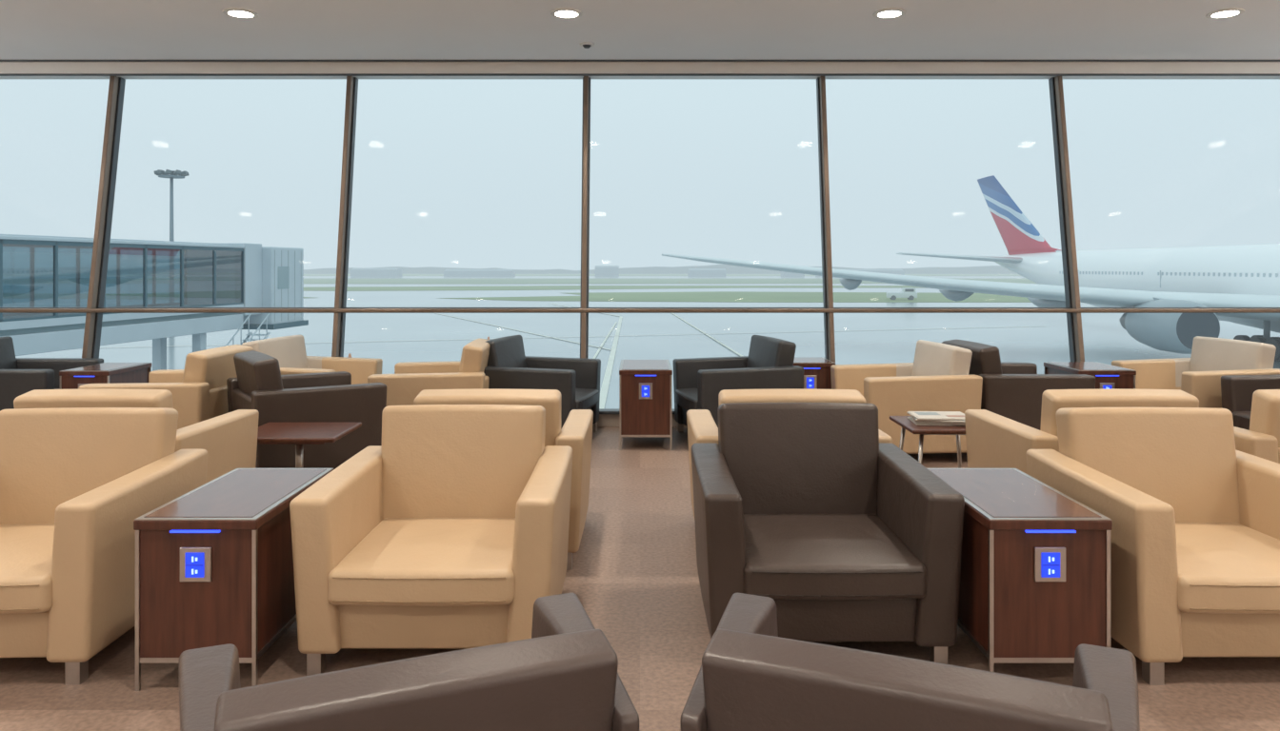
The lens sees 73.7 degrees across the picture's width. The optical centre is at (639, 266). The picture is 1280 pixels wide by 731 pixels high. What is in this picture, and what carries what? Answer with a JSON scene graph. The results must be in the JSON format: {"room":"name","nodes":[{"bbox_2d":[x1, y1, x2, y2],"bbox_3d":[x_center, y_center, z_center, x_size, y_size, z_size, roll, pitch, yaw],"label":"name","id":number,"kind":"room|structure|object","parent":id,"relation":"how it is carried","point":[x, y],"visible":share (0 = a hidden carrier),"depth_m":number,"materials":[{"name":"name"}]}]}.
{"room":"airport terminal","nodes":[
{"label":"airport terminal","id":0,"kind":"room"},
{"bbox_2d":[0,0,1279,59],"bbox_3d":[0.000,-1.885,1.775,13.200,0.250,11.950,0,0,0],"label":"ceiling","id":1,"kind":"structure","parent":0,"point":[30,30],"depth_m":6.32,"materials":[{"name":"paint"}]},
{"bbox_2d":[222,7,258,19],"bbox_3d":[-2.770,-1.770,5.920,0.224,0.040,0.224,0,0,0],"label":"recessed light","id":2,"kind":"object","parent":1,"relation":"in","point":[243,13],"visible":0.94,"depth_m":5.91,"materials":[{"name":"white plastic"}]},
{"bbox_2d":[550,7,582,19],"bbox_3d":[-0.510,-1.770,5.920,0.224,0.040,0.224,0,0,0],"label":"recessed light","id":3,"kind":"object","parent":1,"relation":"in","point":[565,13],"visible":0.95,"depth_m":5.91,"materials":[{"name":"white plastic"}]},
{"bbox_2d":[579,41,594,48],"bbox_3d":[-0.420,-1.745,6.750,0.120,0.030,0.120,0,0,0],"label":"smoke detector","id":4,"kind":"object","parent":1,"relation":"attached to","point":[587,45],"visible":1,"depth_m":6.72,"materials":[{"name":"white plastic"}]},
{"bbox_2d":[0,60,1279,79],"bbox_3d":[0.000,-1.700,7.388,13.200,0.120,0.265,0,0,0],"label":"trim","id":5,"kind":"structure","parent":1,"relation":"attached to","point":[9,69],"depth_m":7.33,"materials":[{"name":"white paint"}]},
{"bbox_2d":[872,7,906,19],"bbox_3d":[1.730,-1.770,5.920,0.224,0.040,0.224,0,0,0],"label":"recessed light","id":6,"kind":"object","parent":1,"relation":"in","point":[886,13],"visible":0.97,"depth_m":5.91,"materials":[{"name":"white plastic"}]},
{"bbox_2d":[1205,7,1244,19],"bbox_3d":[4.060,-1.770,5.920,0.224,0.040,0.224,0,0,0],"label":"recessed light","id":7,"kind":"object","parent":1,"relation":"in","point":[1227,12],"visible":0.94,"depth_m":5.91,"materials":[{"name":"white plastic"}]},
{"bbox_2d":[0,426,1279,730],"bbox_3d":[0.000,1.450,1.445,13.200,0.300,11.290,0,0,0],"label":"floor","id":8,"kind":"structure","parent":0,"point":[633,572],"depth_m":2.85,"materials":[{"name":"carpet"}]},
{"bbox_2d":[0,336,103,411],"bbox_3d":[-4.608,0.920,6.381,0.803,0.760,0.846,0,0,-7],"label":"armchair","id":9,"kind":"object","parent":8,"relation":"on","point":[18,376],"visible":0.33,"depth_m":6.43,"materials":[{"name":"grey leather"}]},
{"bbox_2d":[0,407,207,685],"bbox_3d":[-2.120,0.920,2.987,0.846,0.760,0.803,0,0,-2],"label":"armchair","id":10,"kind":"object","parent":8,"relation":"on","point":[74,482],"visible":0.8,"depth_m":2.88,"materials":[{"name":"beige leather"}]},
{"bbox_2d":[59,362,151,389],"bbox_3d":[-3.970,1.022,6.359,0.357,0.555,0.538,0,0,0],"label":"side table","id":11,"kind":"object","parent":8,"relation":"on","point":[105,372],"visible":0.38,"depth_m":6.18,"materials":[{"name":"brown wood"}]},
{"bbox_2d":[13,388,259,483],"bbox_3d":[-2.380,0.920,4.032,0.846,0.760,0.803,0,0,0],"label":"armchair","id":12,"kind":"object","parent":8,"relation":"on","point":[230,440],"visible":0.25,"depth_m":3.81,"materials":[{"name":"beige leather"}]},
{"bbox_2d":[78,344,253,429],"bbox_3d":[-3.083,0.920,5.660,0.803,0.760,0.846,0,0,2],"label":"armchair","id":13,"kind":"object","parent":8,"relation":"on","point":[199,391],"visible":0.32,"depth_m":5.34,"materials":[{"name":"beige leather"}]},
{"bbox_2d":[133,468,333,691],"bbox_3d":[-1.360,1.036,2.939,0.376,0.528,0.672,0,0,0],"label":"side table","id":14,"kind":"object","parent":8,"relation":"on","point":[214,562],"visible":0.94,"depth_m":2.62,"materials":[{"name":"brown wood"}]},
{"bbox_2d":[226,350,387,469],"bbox_3d":[-2.120,0.920,5.447,0.803,0.760,0.846,0,0,-36],"label":"armchair","id":15,"kind":"object","parent":8,"relation":"on","point":[259,385],"visible":0.66,"depth_m":5.14,"materials":[{"name":"brown leather"}]},
{"bbox_2d":[257,422,361,468],"bbox_3d":[-1.860,1.095,4.660,0.540,0.409,0.460,0,0,0],"label":"pedestal table","id":16,"kind":"object","parent":8,"relation":"on","point":[299,434],"visible":0.66,"depth_m":4.60,"materials":[{"name":"brown wood"}]},
{"bbox_2d":[241,335,382,384],"bbox_3d":[-2.488,0.920,6.468,0.803,0.760,0.846,0,0,10],"label":"armchair","id":17,"kind":"object","parent":8,"relation":"on","point":[290,353],"visible":0.15,"depth_m":6.70,"materials":[{"name":"beige leather"}]},
{"bbox_2d":[178,593,639,730],"bbox_3d":[-0.413,0.960,1.539,0.800,0.680,0.594,0,0,-22],"label":"armchair","id":18,"kind":"object","parent":8,"relation":"on","point":[565,677],"visible":1,"depth_m":1.33,"materials":[{"name":"brown leather"}]},
{"bbox_2d":[367,338,490,406],"bbox_3d":[-1.472,0.920,6.150,0.803,0.760,0.846,0,0,-2],"label":"armchair","id":19,"kind":"object","parent":8,"relation":"on","point":[410,379],"visible":0.31,"depth_m":5.75,"materials":[{"name":"beige leather"}]},
{"bbox_2d":[289,404,572,676],"bbox_3d":[-0.690,0.920,3.058,0.846,0.760,0.803,0,0,0],"label":"armchair","id":20,"kind":"object","parent":8,"relation":"on","point":[448,532],"visible":0.93,"depth_m":2.80,"materials":[{"name":"beige leather"}]},
{"bbox_2d":[413,388,593,569],"bbox_3d":[-0.660,0.920,4.032,0.846,0.760,0.803,0,0,0],"label":"armchair","id":21,"kind":"object","parent":8,"relation":"on","point":[576,432],"visible":0.18,"depth_m":3.66,"materials":[{"name":"beige leather"}]},
{"bbox_2d":[483,335,600,432],"bbox_3d":[-0.758,0.920,6.457,0.803,0.760,0.846,0,0,12],"label":"armchair","id":22,"kind":"object","parent":8,"relation":"on","point":[577,380],"visible":0.5,"depth_m":6.25,"materials":[{"name":"grey leather"}]},
{"bbox_2d":[0,76,1279,362],"bbox_3d":[-0.017,-0.175,7.206,13.233,2.960,0.600,0,0,0],"label":"window frame","id":23,"kind":"structure","parent":8,"relation":"on","point":[94,310],"depth_m":7.13,"materials":[{"name":"brown metal"}]},
{"bbox_2d":[597,408,686,426],"bbox_3d":[0.000,1.235,6.957,13.200,0.130,0.125,0,0,0],"label":"baseboard","id":24,"kind":"structure","parent":8,"relation":"on","point":[608,417],"depth_m":6.91,"materials":[{"name":"beige"}]},
{"bbox_2d":[619,360,672,450],"bbox_3d":[0.040,1.015,6.359,0.376,0.571,0.672,0,0,0],"label":"side table","id":25,"kind":"object","parent":8,"relation":"on","point":[645,386],"visible":1,"depth_m":6.04,"materials":[{"name":"brown wood"}]},
{"bbox_2d":[672,335,804,432],"bbox_3d":[0.708,0.920,6.457,0.803,0.760,0.846,0,0,-12],"label":"armchair","id":26,"kind":"object","parent":8,"relation":"on","point":[698,383],"visible":0.57,"depth_m":6.21,"materials":[{"name":"grey leather"}]},
{"bbox_2d":[686,388,892,518],"bbox_3d":[0.660,0.920,4.032,0.846,0.760,0.803,0,0,0],"label":"armchair","id":27,"kind":"object","parent":8,"relation":"on","point":[702,429],"visible":0.19,"depth_m":3.69,"materials":[{"name":"beige leather"}]},
{"bbox_2d":[793,357,835,389],"bbox_3d":[1.290,1.015,6.659,0.376,0.571,0.403,0,0,0],"label":"side table","id":28,"kind":"object","parent":8,"relation":"on","point":[817,370],"visible":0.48,"depth_m":6.46,"materials":[{"name":"brown wood"}]},
{"bbox_2d":[691,402,964,664],"bbox_3d":[0.628,0.920,3.107,0.846,0.760,0.803,0,0,0],"label":"armchair","id":29,"kind":"object","parent":8,"relation":"on","point":[802,507],"visible":0.94,"depth_m":2.88,"materials":[{"name":"brown leather"}]},
{"bbox_2d":[830,340,982,460],"bbox_3d":[1.828,0.920,5.999,0.803,0.760,0.846,0,0,-5],"label":"armchair","id":30,"kind":"object","parent":8,"relation":"on","point":[938,379],"visible":0.52,"depth_m":5.61,"materials":[{"name":"beige leather"}]},
{"bbox_2d":[680,593,1139,730],"bbox_3d":[0.478,0.960,1.539,0.800,0.680,0.594,0,0,22],"label":"armchair","id":31,"kind":"object","parent":8,"relation":"on","point":[750,678],"visible":1,"depth_m":1.33,"materials":[{"name":"brown leather"}]},
{"bbox_2d":[889,416,965,468],"bbox_3d":[1.660,1.082,4.720,0.440,0.438,0.440,0,0,0],"label":"coffee table","id":32,"kind":"object","parent":8,"relation":"on","point":[904,422],"visible":0.44,"depth_m":4.56,"materials":[{"name":"brown wood"}]},
{"bbox_2d":[906,411,965,426],"bbox_3d":[1.656,0.841,4.716,0.318,0.044,0.255,0,0,7],"label":"magazine stack","id":33,"kind":"object","parent":32,"relation":"on","point":[919,418],"visible":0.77,"depth_m":4.63,"materials":[{"name":"grey paper"}]},
{"bbox_2d":[941,340,1095,430],"bbox_3d":[2.652,0.920,6.101,0.803,0.760,0.846,0,0,-5],"label":"armchair","id":34,"kind":"object","parent":8,"relation":"on","point":[1013,391],"visible":0.33,"depth_m":5.69,"materials":[{"name":"brown leather"}]},
{"bbox_2d":[927,468,1112,672],"bbox_3d":[1.255,1.036,2.939,0.376,0.528,0.672,0,0,0],"label":"side table","id":35,"kind":"object","parent":8,"relation":"on","point":[1035,574],"visible":0.91,"depth_m":2.62,"materials":[{"name":"brown wood"}]},
{"bbox_2d":[964,388,1199,474],"bbox_3d":[2.090,0.920,4.032,0.846,0.760,0.803,0,0,0],"label":"armchair","id":36,"kind":"object","parent":8,"relation":"on","point":[993,440],"visible":0.26,"depth_m":3.74,"materials":[{"name":"beige leather"}]},
{"bbox_2d":[1043,361,1136,389],"bbox_3d":[3.360,1.022,6.399,0.414,0.555,0.538,0,0,0],"label":"side table","id":37,"kind":"object","parent":8,"relation":"on","point":[1107,376],"visible":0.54,"depth_m":6.14,"materials":[{"name":"brown wood"}]},
{"bbox_2d":[1026,407,1279,685],"bbox_3d":[1.950,0.920,2.998,0.846,0.760,0.803,0,0,0],"label":"armchair","id":38,"kind":"object","parent":8,"relation":"on","point":[1194,516],"visible":0.77,"depth_m":2.87,"materials":[{"name":"beige leather"}]},
{"bbox_2d":[1111,336,1279,408],"bbox_3d":[4.108,0.920,6.318,0.803,0.760,0.846,0,0,-8],"label":"armchair","id":39,"kind":"object","parent":8,"relation":"on","point":[1199,375],"visible":0.32,"depth_m":6.29,"materials":[{"name":"beige leather"}]},
{"bbox_2d":[1220,375,1279,430],"bbox_3d":[4.287,0.920,5.350,0.803,0.760,0.846,0,0,0],"label":"armchair","id":40,"kind":"object","parent":8,"relation":"on","point":[1237,391],"visible":0.38,"depth_m":5.65,"materials":[{"name":"brown leather"}]},
{"bbox_2d":[1233,389,1279,463],"bbox_3d":[3.020,0.920,4.032,0.846,0.760,0.803,0,0,0],"label":"armchair","id":41,"kind":"object","parent":8,"relation":"on","point":[1262,440],"visible":0.26,"depth_m":3.67,"materials":[{"name":"beige leather"}]},
{"label":"outside","id":42,"kind":"structure","parent":0,"visible":0},
{"bbox_2d":[15,267,1279,408],"bbox_3d":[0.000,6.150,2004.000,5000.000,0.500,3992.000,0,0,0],"label":"apron","id":43,"kind":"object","parent":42,"point":[1106,341],"depth_m":80.71,"materials":[{"name":"concrete"}]},
{"bbox_2d":[0,234,308,371],"bbox_3d":[-20.800,2.397,29.361,4.559,6.994,30.866,0,0,7],"label":"bridge","id":44,"kind":"structure","parent":43,"relation":"on","point":[36,270],"depth_m":33.72,"materials":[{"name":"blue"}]},
{"bbox_2d":[154,169,189,241],"bbox_3d":[-49.400,-2.105,90.000,3.255,16.010,3.189,0,0,0],"label":"floodlight mast","id":45,"kind":"object","parent":43,"relation":"on","point":[174,174],"visible":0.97,"depth_m":89.84,"materials":[{"name":"silver metal"}]},
{"bbox_2d":[120,303,1094,408],"bbox_3d":[10.000,5.860,82.525,180.004,0.001,105.062,0,0,0],"label":"apron markings","id":46,"kind":"object","parent":43,"relation":"on","point":[607,378],"visible":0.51,"depth_m":67.75,"materials":[{"name":"paint"}]},
{"bbox_2d":[303,285,919,291],"bbox_3d":[15.000,5.870,233.500,270.000,0.001,57.000,0,0,0],"label":"grass strip","id":47,"kind":"object","parent":43,"relation":"on","point":[510,288],"visible":0.64,"depth_m":233.76,"materials":[{"name":"green plant"}]},
{"bbox_2d":[350,265,904,277],"bbox_3d":[-35.000,2.700,496.000,380.000,6.400,52.000,0,0,0],"label":"buildings","id":48,"kind":"structure","parent":43,"relation":"on","point":[600,270],"depth_m":499.98},
{"bbox_2d":[303,264,1017,274],"bbox_3d":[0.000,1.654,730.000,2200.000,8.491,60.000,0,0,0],"label":"treeline","id":49,"kind":"object","parent":43,"relation":"on","point":[730,270],"visible":0.39,"depth_m":702.16,"materials":[{"name":"green plant"}]},
{"bbox_2d":[303,274,1020,276],"bbox_3d":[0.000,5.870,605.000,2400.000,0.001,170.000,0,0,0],"label":"grass strip","id":50,"kind":"object","parent":43,"relation":"on","point":[304,274],"visible":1,"depth_m":586.22,"materials":[{"name":"green plant"}]},
{"bbox_2d":[303,279,1036,283],"bbox_3d":[50.000,5.870,352.500,700.000,0.001,135.000,0,0,0],"label":"grass strip","id":51,"kind":"object","parent":43,"relation":"on","point":[306,281],"visible":0.5,"depth_m":339.38,"materials":[{"name":"green plant"}]},
{"bbox_2d":[441,291,1031,302],"bbox_3d":[36.000,5.870,170.000,148.000,0.001,60.000,0,0,0],"label":"grass strip","id":52,"kind":"object","parent":43,"relation":"on","point":[703,296],"visible":0.7,"depth_m":161.84,"materials":[{"name":"green plant"}]},
{"bbox_2d":[886,287,917,299],"bbox_3d":[46.000,4.839,150.000,5.000,2.119,2.240,0,0,10],"label":"pickup truck","id":53,"kind":"object","parent":52,"relation":"on","point":[910,293],"visible":0.99,"depth_m":149.02,"materials":[{"name":"grey metal"}]},
{"bbox_2d":[661,175,1279,360],"bbox_3d":[45.000,-2.850,66.000,86.400,17.500,96.000,0,0,0],"label":"airplane","id":54,"kind":"object","parent":43,"relation":"on","point":[1245,275],"visible":0.91,"depth_m":61.41,"materials":[{"name":"grey metal"}]}
]}

